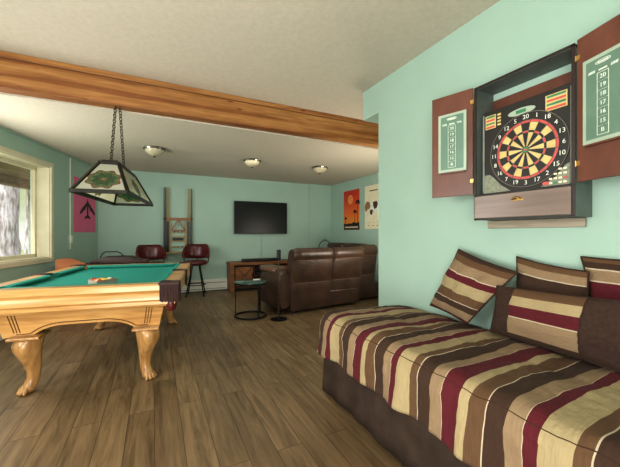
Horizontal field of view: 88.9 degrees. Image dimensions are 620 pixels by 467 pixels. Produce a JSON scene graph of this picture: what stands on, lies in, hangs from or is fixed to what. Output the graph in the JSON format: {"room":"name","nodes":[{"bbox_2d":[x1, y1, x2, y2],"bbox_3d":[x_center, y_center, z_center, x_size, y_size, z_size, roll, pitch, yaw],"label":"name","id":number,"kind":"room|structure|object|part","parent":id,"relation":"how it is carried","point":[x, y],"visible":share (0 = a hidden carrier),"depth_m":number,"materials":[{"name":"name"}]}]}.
{"room":"game room","nodes":[
{"label":"game room","id":0,"kind":"room"},
{"bbox_2d":[0,128,97,282],"bbox_3d":[-3.155,-0.158,1.087,0.240,2.715,9.850,0,0,-10],"label":"wall","id":1,"kind":"structure","parent":0,"point":[84,247],"depth_m":4.61,"materials":[{"name":"teal paint"}]},
{"bbox_2d":[0,145,53,268],"bbox_3d":[-3.524,-0.295,3.325,0.230,1.380,2.305,0,0,-10],"label":"window","id":2,"kind":"structure","parent":1,"relation":"in","point":[42,177],"depth_m":4.37,"materials":[{"name":"beige wood"}]},
{"bbox_3d":[-3.612,-0.295,3.309,0.050,1.236,2.161,0,0,-10],"label":"sash","id":3,"kind":"part","parent":2,"relation":"part of","materials":[{"name":"beige wood"}]},
{"bbox_2d":[0,126,92,165],"bbox_3d":[-3.541,-1.189,3.959,0.025,0.018,3.640,0,0,-10],"label":"trim","id":4,"kind":"structure","parent":1,"relation":"attached to","point":[3,128],"depth_m":4.21,"materials":[{"name":"teal paint"}]},
{"bbox_2d":[69,158,72,248],"bbox_3d":[-3.702,-0.465,4.896,0.035,1.410,0.060,0,0,-10],"label":"cable conduit","id":5,"kind":"object","parent":1,"relation":"attached to","point":[70,235],"visible":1,"depth_m":4.89,"materials":[{"name":"white plastic"}]},
{"bbox_2d":[74,176,95,231],"bbox_3d":[-3.797,-0.465,5.342,0.010,0.885,0.700,0,0,-10],"label":"poster","id":6,"kind":"object","parent":1,"relation":"attached to","point":[84,208],"visible":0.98,"depth_m":5.31,"materials":[{"name":"paper"}]},
{"bbox_2d":[0,92,378,185],"bbox_3d":[-1.401,-1.250,5.237,6.090,0.100,3.405,0,0,-26],"label":"ceiling","id":7,"kind":"structure","parent":0,"point":[82,132],"depth_m":4.36,"materials":[{"name":"white paint"}]},
{"bbox_2d":[143,145,165,157],"bbox_3d":[-2.186,-1.133,4.441,0.292,0.134,0.292,0,0,-26],"label":"ceiling light","id":8,"kind":"object","parent":7,"relation":"attached to","point":[154,151],"visible":1,"depth_m":4.36,"materials":[{"name":"white glass"}]},
{"bbox_3d":[-2.186,-1.131,4.441,0.248,0.082,0.248,0,0,-26],"label":"lamp shade","id":9,"kind":"part","parent":8,"relation":"part of","materials":[{"name":"white glass"}]},
{"bbox_2d":[243,158,260,167],"bbox_3d":[-0.947,-1.133,5.162,0.292,0.134,0.292,0,0,-26],"label":"ceiling light","id":10,"kind":"object","parent":7,"relation":"attached to","point":[251,162],"visible":1,"depth_m":5.07,"materials":[{"name":"white glass"}]},
{"bbox_3d":[-0.947,-1.131,5.162,0.248,0.082,0.248,0,0,-26],"label":"lamp shade","id":11,"kind":"part","parent":10,"relation":"part of","materials":[{"name":"white glass"}]},
{"bbox_2d":[312,165,327,173],"bbox_3d":[0.179,-1.133,5.705,0.292,0.134,0.292,0,0,-26],"label":"ceiling light","id":12,"kind":"object","parent":7,"relation":"attached to","point":[319,169],"visible":1,"depth_m":5.62,"materials":[{"name":"white glass"}]},
{"bbox_3d":[0.179,-1.131,5.705,0.248,0.082,0.248,0,0,-26],"label":"lamp shade","id":13,"kind":"part","parent":12,"relation":"part of","materials":[{"name":"white glass"}]},
{"bbox_2d":[0,287,404,466],"bbox_3d":[-0.863,1.260,2.261,7.753,0.120,9.220,0,0,-26],"label":"floor","id":14,"kind":"structure","parent":0,"point":[226,390],"depth_m":2.28,"materials":[{"name":"wood"}]},
{"bbox_2d":[55,258,129,269],"bbox_3d":[-3.150,0.768,4.655,0.860,0.865,0.590,0,0,-30],"label":"table","id":15,"kind":"object","parent":14,"relation":"on","point":[67,262],"visible":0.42,"depth_m":4.24,"materials":[{"name":"orange wood"}]},
{"bbox_2d":[90,251,149,263],"bbox_3d":[-2.879,0.357,4.828,0.740,0.184,0.310,0,0,-20],"label":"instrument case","id":16,"kind":"object","parent":15,"relation":"on","point":[121,259],"visible":1,"depth_m":4.71,"materials":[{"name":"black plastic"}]},
{"bbox_3d":[-2.973,0.316,4.750,0.325,0.103,0.018,0,0,-20],"label":"handle","id":17,"kind":"part","parent":16,"relation":"part of","materials":[{"name":"black plastic"}]},
{"bbox_2d":[0,262,191,395],"bbox_3d":[-2.012,0.795,3.267,1.397,0.810,1.987,0,0,-18],"label":"pool table","id":18,"kind":"object","parent":14,"relation":"on","point":[141,297],"visible":0.99,"depth_m":2.46,"materials":[{"name":"brown wood"}]},
{"bbox_2d":[0,275,50,287],"bbox_3d":[-2.396,0.420,2.691,0.054,0.049,0.765,0,0,-18],"label":"cushion","id":19,"kind":"object","parent":18,"relation":"on","point":[44,278],"depth_m":2.69,"materials":[{"name":"teal fabric"}]},
{"bbox_3d":[-2.120,0.960,2.388,0.160,0.380,0.199,0,0,29],"label":"leg","id":20,"kind":"part","parent":18,"relation":"part of","materials":[{"name":"brown wood"}]},
{"bbox_3d":[-2.606,0.492,3.078,0.115,0.185,1.950,0,0,-18],"label":"rail","id":21,"kind":"part","parent":18,"relation":"part of","materials":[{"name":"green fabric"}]},
{"bbox_2d":[52,266,84,277],"bbox_3d":[-2.659,0.420,3.515,0.054,0.049,0.765,0,0,-18],"label":"cushion","id":22,"kind":"object","parent":18,"relation":"on","point":[59,274],"depth_m":3.40,"materials":[{"name":"teal fabric"}]},
{"bbox_2d":[0,281,155,288],"bbox_3d":[-1.759,0.420,2.471,1.040,0.049,0.054,0,0,-18],"label":"cushion","id":23,"kind":"object","parent":18,"relation":"on","point":[146,281],"depth_m":2.43,"materials":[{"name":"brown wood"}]},
{"bbox_3d":[-1.734,0.492,2.393,1.360,0.185,0.115,0,0,-18],"label":"rail","id":24,"kind":"part","parent":18,"relation":"part of","materials":[{"name":"brown wood"}]},
{"bbox_3d":[-2.615,0.960,3.940,0.199,0.380,0.160,0,0,26],"label":"leg","id":25,"kind":"part","parent":18,"relation":"part of","materials":[{"name":"brown wood"}]},
{"bbox_2d":[88,278,117,283],"bbox_3d":[-1.826,0.417,2.730,0.184,0.044,0.224,0,0,9],"label":"ball rack","id":26,"kind":"object","parent":18,"relation":"on","point":[114,280],"visible":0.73,"depth_m":2.71,"materials":[{"name":"brown wood"}]},
{"bbox_3d":[-2.292,0.492,4.141,1.360,0.185,0.115,0,0,-18],"label":"rail","id":27,"kind":"part","parent":18,"relation":"part of","materials":[{"name":"green fabric"}]},
{"bbox_2d":[87,263,176,268],"bbox_3d":[-2.266,0.420,4.062,1.040,0.049,0.054,0,0,-18],"label":"cushion","id":28,"kind":"object","parent":18,"relation":"on","point":[162,264],"depth_m":4.04,"materials":[{"name":"teal fabric"}]},
{"bbox_3d":[-1.354,0.960,2.633,0.199,0.380,0.160,0,0,29],"label":"leg","id":29,"kind":"part","parent":18,"relation":"part of","materials":[{"name":"brown wood"}]},
{"bbox_2d":[159,271,173,280],"bbox_3d":[-1.367,0.420,3.019,0.054,0.049,0.765,0,0,-18],"label":"cushion","id":30,"kind":"object","parent":18,"relation":"on","point":[167,276],"depth_m":2.96,"materials":[{"name":"teal fabric"}]},
{"bbox_3d":[-1.839,0.960,4.188,0.160,0.380,0.199,0,0,26],"label":"leg","id":31,"kind":"part","parent":18,"relation":"part of","materials":[{"name":"brown wood"}]},
{"bbox_3d":[-1.419,0.492,3.456,0.115,0.185,1.950,0,0,-18],"label":"rail","id":32,"kind":"part","parent":18,"relation":"part of","materials":[{"name":"brown wood"}]},
{"bbox_2d":[135,245,166,263],"bbox_3d":[-2.892,0.706,5.769,0.520,0.991,0.512,0,0,-40],"label":"bar stool","id":33,"kind":"object","parent":14,"relation":"on","point":[151,252],"visible":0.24,"depth_m":5.92,"materials":[{"name":"red leather"}]},
{"bbox_3d":[-2.870,0.559,5.743,0.444,0.082,0.444,0,0,-40],"label":"seat","id":34,"kind":"part","parent":33,"relation":"part of","materials":[{"name":"red leather"}]},
{"bbox_2d":[182,244,209,296],"bbox_3d":[-2.223,0.706,6.165,0.520,0.991,0.512,0,0,-14],"label":"bar stool","id":35,"kind":"object","parent":14,"relation":"on","point":[197,251],"visible":0.94,"depth_m":6.25,"materials":[{"name":"red leather"}]},
{"bbox_3d":[-2.215,0.559,6.132,0.444,0.082,0.444,0,0,-14],"label":"seat","id":36,"kind":"part","parent":35,"relation":"part of","materials":[{"name":"red leather"}]},
{"bbox_3d":[-2.238,0.355,6.223,0.520,0.290,0.393,0,0,-14],"label":"backrest","id":37,"kind":"part","parent":35,"relation":"part of","materials":[{"name":"red leather"}]},
{"bbox_3d":[-2.080,0.899,6.051,0.155,0.583,0.022,0,0,31],"label":"leg","id":38,"kind":"part","parent":35,"relation":"part of","materials":[{"name":"black metal"}]},
{"bbox_2d":[234,279,266,319],"bbox_3d":[-0.861,0.945,4.592,0.470,0.509,0.470,0,0,-26],"label":"side table","id":39,"kind":"object","parent":14,"relation":"on","point":[243,282],"visible":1,"depth_m":4.53,"materials":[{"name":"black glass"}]},
{"bbox_3d":[-0.720,0.952,4.420,0.022,0.468,0.022,0,0,-26],"label":"leg","id":40,"kind":"part","parent":39,"relation":"part of","materials":[{"name":"black metal"}]},
{"bbox_3d":[-0.757,0.952,4.788,0.022,0.468,0.022,0,0,-26],"label":"leg","id":41,"kind":"part","parent":39,"relation":"part of","materials":[{"name":"black metal"}]},
{"bbox_2d":[226,259,287,291],"bbox_3d":[-1.008,0.900,6.942,1.560,0.600,0.412,0,0,-26],"label":"tv console","id":42,"kind":"object","parent":14,"relation":"on","point":[236,270],"visible":0.5,"depth_m":6.60,"materials":[{"name":"brown wood"}]},
{"bbox_3d":[-1.666,0.930,6.625,0.080,0.540,0.380,0,0,-26],"label":"panel","id":43,"kind":"part","parent":42,"relation":"part of","materials":[{"name":"brown wood"}]},
{"bbox_3d":[-1.364,0.880,6.566,0.370,0.410,0.017,0,0,-26],"label":"door","id":44,"kind":"part","parent":42,"relation":"part of","materials":[{"name":"brown wood"}]},
{"bbox_2d":[241,258,277,261],"bbox_3d":[-1.065,0.569,6.854,0.840,0.062,0.090,0,0,-26],"label":"soundbar","id":45,"kind":"object","parent":42,"relation":"on","point":[251,259],"visible":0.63,"depth_m":6.79,"materials":[{"name":"black plastic"}]},
{"bbox_2d":[234,263,287,288],"bbox_3d":[-1.013,0.900,6.952,1.380,0.480,0.370,0,0,-26],"label":"shelf","id":46,"kind":"object","parent":42,"relation":"attached to","point":[241,270],"depth_m":6.61,"materials":[{"name":"brown wood"}]},
{"bbox_2d":[270,250,286,321],"bbox_3d":[-0.437,0.713,4.421,0.236,0.975,0.236,0,0,-26],"label":"stand","id":47,"kind":"object","parent":14,"relation":"on","point":[278,318],"visible":1,"depth_m":4.40,"materials":[{"name":"brown metal"}]},
{"bbox_2d":[260,242,378,313],"bbox_3d":[0.030,0.697,5.943,2.295,1.005,2.195,0,0,-31],"label":"sectional sofa","id":48,"kind":"object","parent":14,"relation":"on","point":[337,273],"visible":0.99,"depth_m":4.90,"materials":[{"name":"brown leather"}]},
{"bbox_3d":[-0.559,0.843,4.941,0.237,0.595,0.740,0,0,-31],"label":"armrest","id":49,"kind":"part","parent":48,"relation":"part of","materials":[{"name":"brown leather"}]},
{"bbox_3d":[0.015,0.682,4.823,0.700,0.935,0.295,0,0,-31],"label":"backrest","id":50,"kind":"part","parent":48,"relation":"part of","materials":[{"name":"brown leather"}]},
{"bbox_3d":[0.615,0.670,6.990,0.210,0.940,0.610,0,0,-31],"label":"backrest","id":51,"kind":"part","parent":48,"relation":"part of","materials":[{"name":"brown leather"}]},
{"bbox_3d":[0.583,0.682,5.214,0.644,0.935,0.295,0,0,-31],"label":"backrest","id":52,"kind":"part","parent":48,"relation":"part of","materials":[{"name":"brown leather"}]},
{"bbox_3d":[0.936,0.670,6.459,0.210,0.940,0.610,0,0,-31],"label":"backrest","id":53,"kind":"part","parent":48,"relation":"part of","materials":[{"name":"brown leather"}]},
{"bbox_3d":[0.963,0.672,5.608,0.425,0.954,0.295,0,0,-31],"label":"backrest","id":54,"kind":"part","parent":48,"relation":"part of","materials":[{"name":"brown leather"}]},
{"bbox_3d":[0.888,0.927,1.763,0.830,0.545,1.780,0,0,-26],"label":"daybed","id":55,"kind":"object","parent":14,"relation":"on","visible":0},
{"bbox_2d":[322,358,470,466],"bbox_3d":[0.861,1.020,1.748,0.852,0.299,1.816,0,0,-26],"label":"bed skirt","id":56,"kind":"object","parent":55,"relation":"attached to","point":[403,436],"visible":0.5,"depth_m":1.70,"materials":[{"name":"brown fabric"}]},
{"bbox_2d":[316,305,619,466],"bbox_3d":[0.853,0.758,1.758,0.930,0.355,1.962,0,0,-26],"label":"comforter","id":57,"kind":"object","parent":55,"relation":"on","point":[494,400],"visible":0.92,"depth_m":1.35,"materials":[{"name":"multicoloured fabric"}]},
{"bbox_2d":[430,249,518,324],"bbox_3d":[1.057,0.351,2.146,0.192,0.490,0.688,0,0,-13],"label":"throw pillow","id":58,"kind":"object","parent":57,"relation":"on","point":[470,281],"visible":0.99,"depth_m":2.06,"materials":[{"name":"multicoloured fabric"}]},
{"bbox_2d":[516,256,589,296],"bbox_3d":[1.319,0.363,1.745,0.123,0.451,0.384,0,0,-14],"label":"throw pillow","id":59,"kind":"object","parent":57,"relation":"on","point":[532,275],"visible":0.38,"depth_m":1.71,"materials":[{"name":"beige fabric"}]},
{"bbox_2d":[490,285,619,372],"bbox_3d":[1.228,0.439,1.604,0.139,0.305,0.656,0,0,-18],"label":"bolster pillow","id":60,"kind":"object","parent":57,"relation":"on","point":[587,329],"visible":1,"depth_m":1.52,"materials":[{"name":"beige fabric"}]},
{"bbox_2d":[580,256,619,299],"bbox_3d":[1.506,0.347,1.399,0.125,0.481,0.527,0,0,-19],"label":"throw pillow","id":61,"kind":"object","parent":57,"relation":"on","point":[604,278],"visible":0.46,"depth_m":1.54,"materials":[{"name":"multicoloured fabric"}]},
{"bbox_2d":[98,170,330,292],"bbox_3d":[-1.727,0.000,6.907,5.600,2.400,0.120,0,0,-26],"label":"wall","id":62,"kind":"structure","parent":0,"point":[122,229],"depth_m":6.68,"materials":[{"name":"teal paint"}]},
{"bbox_2d":[163,218,192,253],"bbox_3d":[-2.647,0.045,6.342,0.550,0.720,0.080,0,0,-26],"label":"cue rack","id":63,"kind":"object","parent":62,"relation":"attached to","point":[170,219],"visible":0.91,"depth_m":6.33,"materials":[{"name":"orange wood"}]},
{"bbox_2d":[163,187,164,249],"bbox_3d":[-2.866,-0.275,6.210,0.025,1.270,0.025,0,0,-26],"label":"pool cue","id":64,"kind":"object","parent":63,"relation":"on","point":[164,187],"visible":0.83,"depth_m":6.21,"materials":[{"name":"black wood"}]},
{"bbox_2d":[165,187,165,250],"bbox_3d":[-2.842,-0.275,6.222,0.025,1.270,0.025,0,0,-26],"label":"pool cue","id":65,"kind":"object","parent":63,"relation":"on","point":[165,187],"visible":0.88,"depth_m":6.21,"materials":[{"name":"brown wood"}]},
{"bbox_2d":[167,187,167,251],"bbox_3d":[-2.817,-0.275,6.235,0.025,1.270,0.025,0,0,-26],"label":"pool cue","id":66,"kind":"object","parent":63,"relation":"on","point":[167,187],"visible":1,"depth_m":6.23,"materials":[{"name":"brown wood"}]},
{"bbox_2d":[168,187,168,251],"bbox_3d":[-2.797,-0.275,6.245,0.025,1.270,0.025,0,0,-26],"label":"pool cue","id":67,"kind":"object","parent":63,"relation":"on","point":[168,187],"visible":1,"depth_m":6.24,"materials":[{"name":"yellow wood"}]},
{"bbox_2d":[171,220,184,230],"bbox_3d":[-2.634,-0.167,6.316,0.259,0.226,0.020,0,0,-26],"label":"rack","id":68,"kind":"object","parent":63,"relation":"hanging from","point":[177,220],"visible":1,"depth_m":6.31,"materials":[{"name":"orange wood"}]},
{"bbox_2d":[171,232,184,247],"bbox_3d":[-2.658,0.124,6.364,0.260,0.322,0.030,0,0,-26],"label":"shelf","id":69,"kind":"object","parent":63,"relation":"attached to","point":[174,239],"depth_m":6.35,"materials":[{"name":"wood"}]},
{"bbox_2d":[188,189,188,243],"bbox_3d":[-2.467,-0.275,6.407,0.025,1.270,0.025,0,0,-26],"label":"pool cue","id":70,"kind":"object","parent":63,"relation":"on","point":[188,189],"visible":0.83,"depth_m":6.40,"materials":[{"name":"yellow wood"}]},
{"bbox_2d":[189,211,190,243],"bbox_3d":[-2.438,-0.275,6.421,0.025,1.270,0.025,0,0,-26],"label":"pool cue","id":71,"kind":"object","parent":63,"relation":"on","point":[189,211],"visible":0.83,"depth_m":6.42,"materials":[{"name":"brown wood"}]},
{"bbox_2d":[191,189,191,243],"bbox_3d":[-2.409,-0.275,6.436,0.025,1.270,0.025,0,0,-26],"label":"pool cue","id":72,"kind":"object","parent":63,"relation":"on","point":[191,189],"visible":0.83,"depth_m":6.43,"materials":[{"name":"brown wood"}]},
{"bbox_2d":[181,278,226,291],"bbox_3d":[-2.662,1.066,6.338,1.980,0.228,0.072,0,0,-26],"label":"baseboard heater","id":73,"kind":"object","parent":62,"relation":"attached to","point":[218,283],"visible":0.47,"depth_m":6.58,"materials":[{"name":"white metal"}]},
{"bbox_2d":[234,201,286,257],"bbox_3d":[-1.097,-0.058,7.100,1.224,1.295,0.088,0,0,-26],"label":"television","id":74,"kind":"object","parent":62,"relation":"attached to","point":[250,217],"visible":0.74,"depth_m":7.05,"materials":[{"name":"black plastic"}]},
{"bbox_2d":[309,184,309,247],"bbox_3d":[-0.020,-0.045,7.674,0.016,2.310,0.012,0,0,-26],"label":"trim","id":75,"kind":"structure","parent":62,"relation":"attached to","point":[309,184],"depth_m":7.67,"materials":[{"name":"teal paint"}]},
{"bbox_2d":[0,0,499,119],"bbox_3d":[-0.096,-1.565,0.702,7.753,0.100,5.745,0,0,-26],"label":"ceiling","id":76,"kind":"structure","parent":0,"point":[323,56],"depth_m":2.48,"materials":[{"name":"white paint"}]},
{"bbox_2d":[0,50,378,147],"bbox_3d":[-0.722,-1.364,3.590,6.074,0.300,0.139,0,0,-26],"label":"ceiling beam","id":77,"kind":"structure","parent":76,"relation":"attached to","point":[25,75],"depth_m":3.17,"materials":[{"name":"brown wood"}]},
{"bbox_2d":[68,106,152,205],"bbox_3d":[-1.832,-0.768,3.044,0.417,0.906,1.226,0,0,-18],"label":"pendant lamp","id":78,"kind":"object","parent":77,"relation":"hanging from","point":[109,181],"visible":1,"depth_m":2.68,"materials":[{"name":"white glass"}]},
{"bbox_3d":[-1.682,-0.464,2.588,0.390,0.268,0.240,0,0,-18],"label":"glass panel","id":79,"kind":"part","parent":78,"relation":"part of","materials":[{"name":"glass"}]},
{"bbox_3d":[-1.960,-0.464,3.002,0.120,0.268,1.200,0,0,-18],"label":"glass panel","id":80,"kind":"part","parent":78,"relation":"part of","materials":[{"name":"white glass"}]},
{"bbox_3d":[-1.832,-0.462,3.044,0.417,0.293,1.226,0,0,-18],"label":"came frame","id":81,"kind":"part","parent":78,"relation":"part of","materials":[{"name":"brown metal"}]},
{"bbox_3d":[-1.839,-0.923,2.953,0.026,0.594,0.169,0,0,-18],"label":"chain","id":82,"kind":"part","parent":78,"relation":"part of","materials":[{"name":"brown metal"}]},
{"bbox_3d":[-1.863,-0.922,3.134,0.025,0.594,0.169,0,0,-17],"label":"chain","id":83,"kind":"part","parent":78,"relation":"part of","materials":[{"name":"brown metal"}]},
{"bbox_3d":[-1.973,-0.464,3.471,0.390,0.268,0.300,0,0,-18],"label":"glass panel","id":84,"kind":"part","parent":78,"relation":"part of","materials":[{"name":"white glass"}]},
{"bbox_3d":[-1.704,-0.464,3.086,0.120,0.268,1.200,0,0,-18],"label":"glass panel","id":85,"kind":"part","parent":78,"relation":"part of","materials":[{"name":"white glass"}]},
{"bbox_2d":[331,173,378,280],"bbox_3d":[1.559,-0.158,5.978,0.120,2.715,4.450,0,0,-26],"label":"wall","id":86,"kind":"structure","parent":0,"point":[338,234],"depth_m":7.01,"materials":[{"name":"teal paint"}]},
{"bbox_2d":[344,189,359,229],"bbox_3d":[0.938,-0.527,7.092,0.008,0.890,0.662,0,0,-26],"label":"poster","id":87,"kind":"object","parent":86,"relation":"attached to","point":[351,198],"visible":1,"depth_m":7.10,"materials":[{"name":"orange paper"}]},
{"bbox_2d":[365,184,378,228],"bbox_3d":[1.287,-0.540,6.384,0.008,0.890,0.600,0,0,-26],"label":"poster","id":88,"kind":"object","parent":86,"relation":"attached to","point":[372,191],"visible":0.84,"depth_m":6.42,"materials":[{"name":"beige paper"}]},
{"bbox_2d":[363,0,619,329],"bbox_3d":[1.776,-0.158,1.206,0.220,2.715,4.997,0,0,-26],"label":"wall","id":89,"kind":"structure","parent":0,"point":[421,235],"depth_m":2.33,"materials":[{"name":"teal paint"}]},
{"bbox_2d":[432,14,619,220],"bbox_3d":[1.214,-0.511,1.807,0.256,0.857,1.082,0,0,-26],"label":"cabinet","id":90,"kind":"object","parent":89,"relation":"attached to","point":[594,76],"visible":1,"depth_m":1.69,"materials":[{"name":"red laminate"}]},
{"bbox_3d":[0.957,-0.613,2.126,0.010,0.395,0.185,0,0,-44],"label":"scoreboard frame","id":91,"kind":"part","parent":90,"relation":"part of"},
{"bbox_3d":[0.962,-0.595,2.140,0.016,0.690,0.270,0,0,-44],"label":"door","id":92,"kind":"part","parent":90,"relation":"part of","materials":[{"name":"red laminate"}]},
{"bbox_3d":[1.159,-0.198,1.779,0.020,0.025,0.068,0,0,-26],"label":"cup pull","id":93,"kind":"part","parent":90,"relation":"part of","materials":[{"name":"gold metal"}]},
{"bbox_3d":[1.169,-0.164,1.788,0.008,0.138,0.522,0,0,-26],"label":"drawer","id":94,"kind":"part","parent":90,"relation":"part of","materials":[{"name":"brown wood"}]},
{"bbox_2d":[483,83,570,194],"bbox_3d":[1.262,-0.502,1.819,0.137,0.515,0.490,0,0,-26],"label":"dartboard","id":95,"kind":"object","parent":90,"relation":"in","point":[527,142],"visible":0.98,"depth_m":1.76,"materials":[{"name":"grey plastic"}]},
{"bbox_2d":[483,116,484,192],"bbox_3d":[1.103,-0.500,2.007,0.006,0.490,0.012,0,0,-26],"label":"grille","id":96,"kind":"object","parent":95,"relation":"attached to","point":[483,116],"depth_m":2.00,"materials":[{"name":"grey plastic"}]},
{"bbox_3d":[1.124,-0.692,1.966,0.005,0.083,0.065,0,0,-26],"label":"score panel","id":97,"kind":"part","parent":95,"relation":"part of","materials":[{"name":"plastic"}]},
{"bbox_3d":[1.142,-0.308,1.932,0.003,0.114,0.168,0,0,-26],"label":"corner plate","id":98,"kind":"part","parent":95,"relation":"part of","materials":[{"name":"grey plastic"}]},
{"bbox_3d":[1.205,-0.697,1.802,0.004,0.040,0.150,0,0,-26],"label":"emblem plate","id":99,"kind":"part","parent":95,"relation":"part of","materials":[{"name":"white plastic"}]},
{"bbox_3d":[1.280,-0.305,1.652,0.003,0.109,0.135,0,0,-26],"label":"corner plate","id":100,"kind":"part","parent":95,"relation":"part of","materials":[{"name":"grey plastic"}]},
{"bbox_3d":[1.282,-0.692,1.645,0.005,0.083,0.100,0,0,-26],"label":"score panel","id":101,"kind":"part","parent":95,"relation":"part of","materials":[{"name":"plastic"}]},
{"bbox_2d":[570,85,570,182],"bbox_3d":[1.312,-0.500,1.580,0.008,0.490,0.016,0,0,-26],"label":"grille","id":102,"kind":"object","parent":95,"relation":"attached to","point":[570,85],"depth_m":1.58,"materials":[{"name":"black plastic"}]},
{"bbox_3d":[1.324,-0.556,1.861,0.008,0.627,0.512,0,0,-26],"label":"panel","id":103,"kind":"part","parent":90,"relation":"part of","materials":[{"name":"red laminate"}]},
{"bbox_3d":[1.324,-0.595,1.403,0.016,0.690,0.270,0,0,-8],"label":"door","id":104,"kind":"part","parent":90,"relation":"part of","materials":[{"name":"red laminate"}]},
{"bbox_3d":[1.310,-0.613,1.408,0.010,0.395,0.185,0,0,-8],"label":"scoreboard frame","id":105,"kind":"part","parent":90,"relation":"part of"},
{"bbox_2d":[488,218,586,227],"bbox_3d":[1.312,-0.058,1.875,0.020,0.048,0.533,0,0,-26],"label":"slat","id":106,"kind":"object","parent":89,"relation":"attached to","point":[564,222],"visible":1,"depth_m":1.82,"materials":[{"name":"brown wood"}]},
{"label":"outside","id":107,"kind":"structure","parent":0,"visible":0},
{"bbox_3d":[-23.490,1.625,12.404,28.800,0.050,37.000,0,0,-26],"label":"ground","id":108,"kind":"structure","parent":107,"visible":0},
{"bbox_2d":[0,185,20,256],"bbox_3d":[-6.079,-0.775,6.299,0.614,4.750,0.620,0,0,-26],"label":"trunk","id":109,"kind":"object","parent":108,"relation":"on","point":[10,244],"visible":0.24,"depth_m":6.22,"materials":[{"name":"grey plant"}]},
{"bbox_2d":[24,190,29,253],"bbox_3d":[-5.633,-0.775,6.318,0.195,4.750,0.195,0,0,23],"label":"trunk","id":110,"kind":"object","parent":108,"relation":"on","point":[27,226],"visible":0.12,"depth_m":6.27,"materials":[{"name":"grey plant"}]},
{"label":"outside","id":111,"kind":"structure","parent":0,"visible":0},
{"bbox_2d":[0,161,29,189],"bbox_3d":[-4.774,-0.958,4.859,1.160,0.175,5.200,0,0,-10],"label":"porch roof","id":112,"kind":"structure","parent":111,"point":[10,175],"depth_m":5.50,"materials":[{"name":"brown wood"}]}
]}

